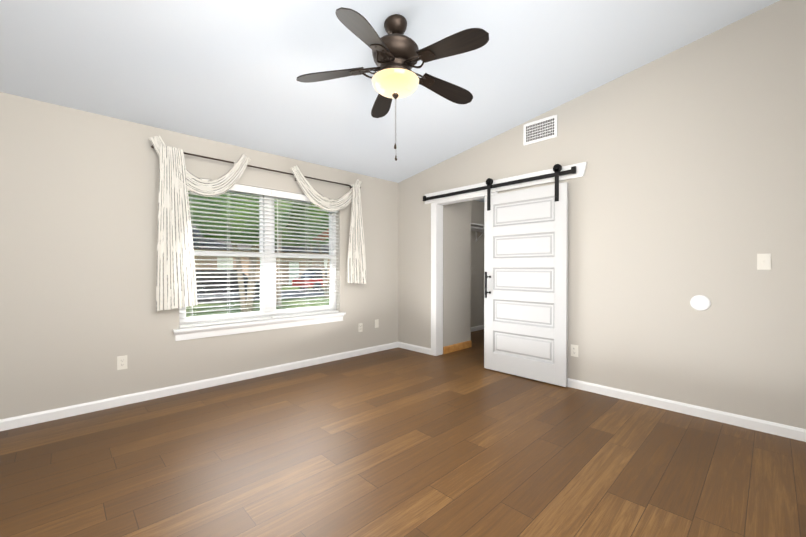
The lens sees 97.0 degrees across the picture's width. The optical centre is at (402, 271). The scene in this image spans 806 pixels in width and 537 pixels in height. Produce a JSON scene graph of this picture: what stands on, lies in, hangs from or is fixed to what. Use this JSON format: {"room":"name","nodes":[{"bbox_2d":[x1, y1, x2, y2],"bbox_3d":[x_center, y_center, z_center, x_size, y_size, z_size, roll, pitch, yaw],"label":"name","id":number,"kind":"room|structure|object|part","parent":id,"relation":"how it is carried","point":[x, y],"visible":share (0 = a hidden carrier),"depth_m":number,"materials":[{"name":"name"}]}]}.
{"room":"empty bedroom","nodes":[
{"label":"empty bedroom","id":0,"kind":"room"},
{"bbox_2d":[0,92,484,418],"bbox_3d":[-0.805,0.111,4.694,7.600,2.840,0.150,0,1,-44],"label":"wall","id":1,"kind":"structure","parent":0,"point":[79,198],"depth_m":3.00,"materials":[{"name":"grey paint"}]},
{"bbox_2d":[117,355,127,369],"bbox_3d":[-2.400,0.780,3.047,0.070,0.115,0.009,0,1,-44],"label":"outlet","id":2,"kind":"object","parent":1,"relation":"attached to","point":[121,362],"visible":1,"depth_m":3.04,"materials":[{"name":"white plastic"}]},
{"bbox_2d":[0,342,399,430],"bbox_3d":[-1.719,1.098,3.706,4.600,0.082,0.013,0,1,-44],"label":"baseboard","id":3,"kind":"structure","parent":1,"relation":"attached to","point":[53,414],"depth_m":3.26,"materials":[{"name":"white wood"}]},
{"bbox_2d":[179,190,335,324],"bbox_3d":[-1.534,-0.191,4.043,1.790,1.445,0.069,0,1,-44],"label":"window","id":4,"kind":"structure","parent":1,"relation":"in","point":[260,313],"depth_m":4.00,"materials":[{"name":"white plastic"}]},
{"bbox_2d":[179,178,338,327],"bbox_3d":[-1.478,-0.191,3.984,1.782,1.436,0.064,0,1,-44],"label":"window blinds","id":5,"kind":"object","parent":4,"relation":"attached to","point":[261,191],"visible":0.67,"depth_m":3.89,"materials":[{"name":"white plastic"}]},
{"bbox_2d":[149,135,365,310],"bbox_3d":[-1.369,-0.433,3.913,2.340,1.542,0.181,0,1,-44],"label":"curtain","id":6,"kind":"object","parent":1,"relation":"hanging from","point":[176,287],"visible":1,"depth_m":3.25,"materials":[{"name":"white fabric"}]},
{"bbox_3d":[-1.403,-1.090,3.928,2.282,0.075,0.105,0,1,-44],"label":"rod","id":7,"kind":"part","parent":6,"relation":"part of","materials":[{"name":"brown metal"}]},
{"bbox_2d":[173,312,345,340],"bbox_3d":[-1.489,0.587,4.002,1.900,0.110,0.200,0,1,-44],"label":"window sill","id":8,"kind":"structure","parent":1,"relation":"attached to","point":[189,333],"depth_m":3.79,"materials":[{"name":"white wood"}]},
{"bbox_2d":[358,323,362,331],"bbox_3d":[-0.574,0.758,4.813,0.070,0.115,0.009,0,1,-44],"label":"outlet","id":9,"kind":"object","parent":1,"relation":"attached to","point":[360,327],"visible":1,"depth_m":4.81,"materials":[{"name":"white plastic"}]},
{"bbox_2d":[375,319,378,327],"bbox_3d":[-0.369,0.733,5.011,0.070,0.115,0.007,0,1,-44],"label":"outlet","id":10,"kind":"object","parent":1,"relation":"attached to","point":[377,323],"visible":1,"depth_m":5.02,"materials":[{"name":"white plastic"}]},
{"bbox_2d":[471,325,483,331],"bbox_3d":[1.171,1.074,6.500,1.880,0.082,0.013,0,1,-44],"label":"baseboard","id":11,"kind":"structure","parent":1,"relation":"attached to","point":[476,328],"depth_m":6.72,"materials":[{"name":"white"}]},
{"bbox_2d":[0,0,779,182],"bbox_3d":[-0.098,-1.710,1.989,4.880,0.895,5.000,0,1,-44],"label":"ceiling","id":12,"kind":"structure","parent":0,"point":[227,71],"depth_m":2.64,"materials":[{"name":"white paint"}]},
{"bbox_2d":[297,7,488,160],"bbox_3d":[-0.007,-1.181,2.318,1.255,0.902,1.238,0,1,-44],"label":"ceiling fan","id":13,"kind":"object","parent":12,"relation":"hanging from","point":[397,54],"visible":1,"depth_m":2.23,"materials":[{"name":"brown metal"}]},
{"bbox_3d":[-0.049,-1.206,2.332,0.309,0.087,0.309,0,1,-44],"label":"lamp shade","id":14,"kind":"part","parent":13,"relation":"part of","materials":[{"name":"beige glass"}]},
{"bbox_2d":[0,329,805,536],"bbox_3d":[0.932,1.206,2.906,7.600,0.120,4.850,0,1,-44],"label":"floor","id":15,"kind":"structure","parent":0,"point":[397,442],"depth_m":2.13,"materials":[{"name":"brown wood"}]},
{"bbox_2d":[443,201,470,346],"bbox_3d":[0.745,-0.093,5.119,0.638,2.440,0.100,0,1,-44],"label":"wall","id":16,"kind":"structure","parent":0,"point":[456,273],"depth_m":5.07,"materials":[{"name":"grey paint"}]},
{"bbox_2d":[443,340,471,353],"bbox_3d":[0.785,1.077,5.088,0.638,0.100,0.016,0,1,-44],"label":"baseboard","id":17,"kind":"structure","parent":16,"relation":"attached to","point":[456,347],"depth_m":5.07,"materials":[{"name":"brown wood"}]},
{"bbox_2d":[398,0,805,428],"bbox_3d":[1.610,-0.454,3.651,0.130,3.188,4.700,0,1,-44],"label":"wall","id":18,"kind":"structure","parent":0,"point":[686,188],"depth_m":2.87,"materials":[{"name":"grey paint"}]},
{"bbox_2d":[400,342,430,354],"bbox_3d":[0.161,1.087,5.059,0.013,0.082,0.640,0,1,-44],"label":"baseboard","id":19,"kind":"structure","parent":18,"relation":"attached to","point":[416,348],"depth_m":5.03,"materials":[{"name":"white wood"}]},
{"bbox_2d":[431,192,497,355],"bbox_3d":[0.780,0.108,4.502,0.148,2.050,1.010,0,1,-44],"label":"door frame","id":20,"kind":"structure","parent":18,"relation":"attached to","point":[436,278],"depth_m":4.78,"materials":[{"name":"white wood"}]},
{"bbox_2d":[423,162,586,203],"bbox_3d":[1.008,-0.983,4.121,0.076,0.133,2.080,0,1,-44],"label":"barn door rail","id":21,"kind":"object","parent":18,"relation":"in","point":[580,169],"depth_m":3.93,"materials":[{"name":"white"}]},
{"bbox_3d":[0.973,-0.981,4.140,0.052,0.066,1.995,0,1,-44],"label":"barn door rail","id":22,"kind":"part","parent":21,"relation":"part of","materials":[{"name":"black metal"}]},
{"bbox_2d":[485,164,561,297],"bbox_3d":[1.246,-0.381,3.803,0.077,1.370,0.855,0,1,-44],"label":"hardware piece","id":23,"kind":"object","parent":21,"relation":"hanging from","point":[557,168],"visible":1,"depth_m":4.06,"materials":[{"name":"black metal"}]},
{"bbox_2d":[484,182,567,386],"bbox_3d":[1.280,0.128,3.817,0.036,1.998,0.930,0,1,-44],"label":"barn door","id":24,"kind":"structure","parent":21,"relation":"hanging from","point":[526,270],"depth_m":3.76,"materials":[{"name":"white wood"}]},
{"bbox_2d":[523,115,556,145],"bbox_3d":[1.431,-1.473,3.726,0.012,0.225,0.360,0,1,-44],"label":"air vent","id":25,"kind":"object","parent":18,"relation":"in","point":[543,129],"visible":1,"depth_m":3.72,"materials":[{"name":"white metal"}]},
{"bbox_2d":[571,344,577,356],"bbox_3d":[1.678,0.776,3.491,0.009,0.115,0.070,0,1,-44],"label":"outlet","id":26,"kind":"object","parent":18,"relation":"attached to","point":[574,350],"visible":1,"depth_m":3.49,"materials":[{"name":"white plastic"}]},
{"bbox_2d":[567,378,805,441],"bbox_3d":[2.139,1.105,3.014,0.013,0.082,3.030,0,1,-44],"label":"baseboard","id":27,"kind":"structure","parent":18,"relation":"attached to","point":[787,431],"depth_m":2.81,"materials":[{"name":"white wood"}]},
{"bbox_2d":[690,295,710,310],"bbox_3d":[2.338,0.247,2.803,0.011,0.124,0.124,0,1,-44],"label":"electrical outlet cover","id":28,"kind":"object","parent":18,"relation":"attached to","point":[700,302],"visible":1,"depth_m":2.80,"materials":[{"name":"white plastic"}]},
{"bbox_2d":[757,253,770,269],"bbox_3d":[2.579,-0.070,2.546,0.017,0.115,0.070,0,1,-44],"label":"light switch","id":29,"kind":"object","parent":18,"relation":"attached to","point":[763,261],"visible":1,"depth_m":2.55,"materials":[{"name":"white plastic"}]},
{"label":"outside","id":30,"kind":"structure","parent":0,"visible":0},
{"bbox_2d":[186,285,329,317],"bbox_3d":[-24.216,1.183,44.676,100.000,0.100,89.830,0,1,-44],"label":"ground","id":31,"kind":"structure","parent":30,"point":[238,310],"depth_m":14.61,"materials":[{"name":"green plant"}]},
{"bbox_2d":[188,191,307,312],"bbox_3d":[-4.453,-1.452,10.669,3.931,5.780,4.324,0,1,-44],"label":"tree","id":32,"kind":"object","parent":31,"relation":"on","point":[249,306],"depth_m":9.57,"materials":[{"name":"green plant"}]},
{"bbox_2d":[191,226,328,284],"bbox_3d":[-14.055,-1.588,35.580,17.000,5.600,10.000,0,1,-44],"label":"house","id":33,"kind":"structure","parent":31,"relation":"on","point":[297,272],"depth_m":30.14,"materials":[{"name":"white"}]},
{"bbox_2d":[197,289,323,303],"bbox_3d":[-4.001,1.305,23.765,100.000,0.020,6.000,0,1,-44],"label":"street","id":34,"kind":"structure","parent":31,"relation":"on","point":[289,294],"depth_m":19.03,"materials":[{"name":"grey asphalt"}]},
{"bbox_2d":[195,270,259,298],"bbox_3d":[-8.923,0.643,17.053,5.000,1.420,1.800,0,1,-44],"label":"car","id":35,"kind":"object","parent":34,"relation":"on","point":[201,288],"depth_m":16.37,"materials":[{"name":"grey metal"}]},
{"bbox_2d":[292,270,326,291],"bbox_3d":[-5.122,0.580,24.344,4.400,1.420,1.800,0,1,-44],"label":"car","id":36,"kind":"object","parent":34,"relation":"on","point":[311,279],"depth_m":22.87,"materials":[{"name":"red"}]},
{"bbox_2d":[275,229,328,269],"bbox_3d":[-8.652,-4.420,30.844,8.620,11.358,10.005,0,1,-44],"label":"tree","id":37,"kind":"object","parent":31,"relation":"on","point":[294,241],"depth_m":27.75,"materials":[{"name":"green plant"}]},
{"bbox_2d":[276,204,328,304],"bbox_3d":[-5.177,-2.588,14.890,5.557,7.974,4.895,0,1,-44],"label":"tree","id":38,"kind":"object","parent":31,"relation":"on","point":[279,262],"depth_m":14.72,"materials":[{"name":"green plant"}]},
{"bbox_2d":[312,229,329,297],"bbox_3d":[-3.696,-2.256,18.728,4.397,7.247,4.017,0,1,-44],"label":"tree","id":39,"kind":"object","parent":31,"relation":"on","point":[328,280],"depth_m":18.36,"materials":[{"name":"green plant"}]},
{"bbox_3d":[1.853,-0.096,5.453,2.720,2.440,2.450,0,1,-44],"label":"wall","id":40,"kind":"structure","parent":0,"visible":0},
{"bbox_2d":[471,223,483,241],"bbox_3d":[1.289,-0.693,6.398,1.910,0.278,0.300,0,1,-44],"label":"closet shelf","id":41,"kind":"object","parent":40,"relation":"attached to","point":[475,227],"visible":0.31,"depth_m":6.55,"materials":[{"name":"white"}]}
]}

